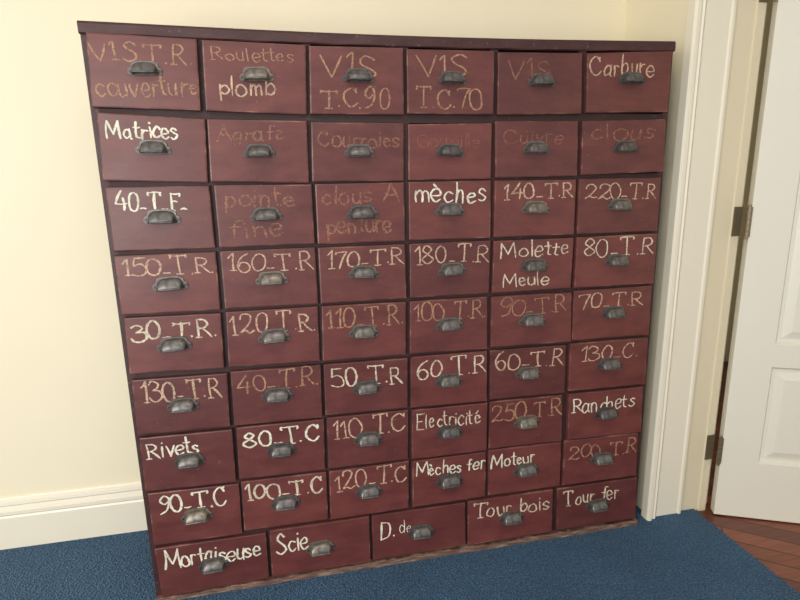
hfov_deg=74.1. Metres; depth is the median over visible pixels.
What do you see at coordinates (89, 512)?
baseboard
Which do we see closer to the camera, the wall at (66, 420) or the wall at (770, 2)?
the wall at (66, 420)
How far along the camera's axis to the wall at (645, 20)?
1.91 m
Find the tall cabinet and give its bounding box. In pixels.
[77,20,675,599]
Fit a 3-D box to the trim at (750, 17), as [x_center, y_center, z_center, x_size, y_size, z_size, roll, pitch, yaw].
[1.170,-0.208,1.962,0.160,2.152,0.114,-4,13,-11]
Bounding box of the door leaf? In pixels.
[704,0,799,522]
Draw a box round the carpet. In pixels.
[0,505,799,599]
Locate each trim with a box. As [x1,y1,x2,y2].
[641,0,736,520]
[681,0,767,510]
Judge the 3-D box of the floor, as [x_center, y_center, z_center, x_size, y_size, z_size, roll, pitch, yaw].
[-0.104,1.190,0.955,6.420,0.098,5.000,-4,13,-11]
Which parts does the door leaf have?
hinge, hinge, hinge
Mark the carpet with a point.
(682, 556)
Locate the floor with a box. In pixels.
[696,361,799,592]
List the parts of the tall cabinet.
drawer, cup pull, drawer, cup pull, drawer, cup pull, drawer, cup pull, drawer, cup pull, drawer, cup pull, drawer, cup pull, drawer, cup pull, drawer, cup pull, drawer, cup pull, drawer, cup pull, drawer, cup pull, drawer, cup pull, drawer, cup pull, drawer, cup pull, drawer, cup pull, drawer, cup pull, drawer, cup pull, drawer, drawer, cup pull, cup pull, drawer, drawer, cup pull, drawer, cup pull, cup pull, drawer, drawer, cup pull, cup pull, drawer, cup pull, drawer, cup pull, drawer, drawer, drawer, cup pull, drawer, cup pull, cup pull, cup pull, drawer, drawer, drawer, drawer, cup pull, cup pull, cup pull, cup pull, drawer, cup pull, drawer, drawer, cup pull, cup pull, drawer, cup pull, drawer, cup pull, drawer, cup pull, drawer, cup pull, drawer, cup pull, drawer, cup pull, drawer, cup pull, drawer, cup pull, drawer, cup pull, drawer, cup pull, drawer, cup pull, drawer, cup pull, drawer, cup pull, drawer, cup pull, drawer, cup pull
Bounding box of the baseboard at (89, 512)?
[0,481,147,549]
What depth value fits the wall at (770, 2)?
3.54 m
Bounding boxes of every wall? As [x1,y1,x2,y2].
[0,0,625,497]
[624,0,688,509]
[724,0,772,361]
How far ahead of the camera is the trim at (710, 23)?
1.86 m
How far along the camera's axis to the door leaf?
1.93 m
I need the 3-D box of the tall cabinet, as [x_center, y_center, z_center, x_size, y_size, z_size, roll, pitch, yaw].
[0.014,0.041,1.859,1.737,1.726,0.430,-4,13,-11]

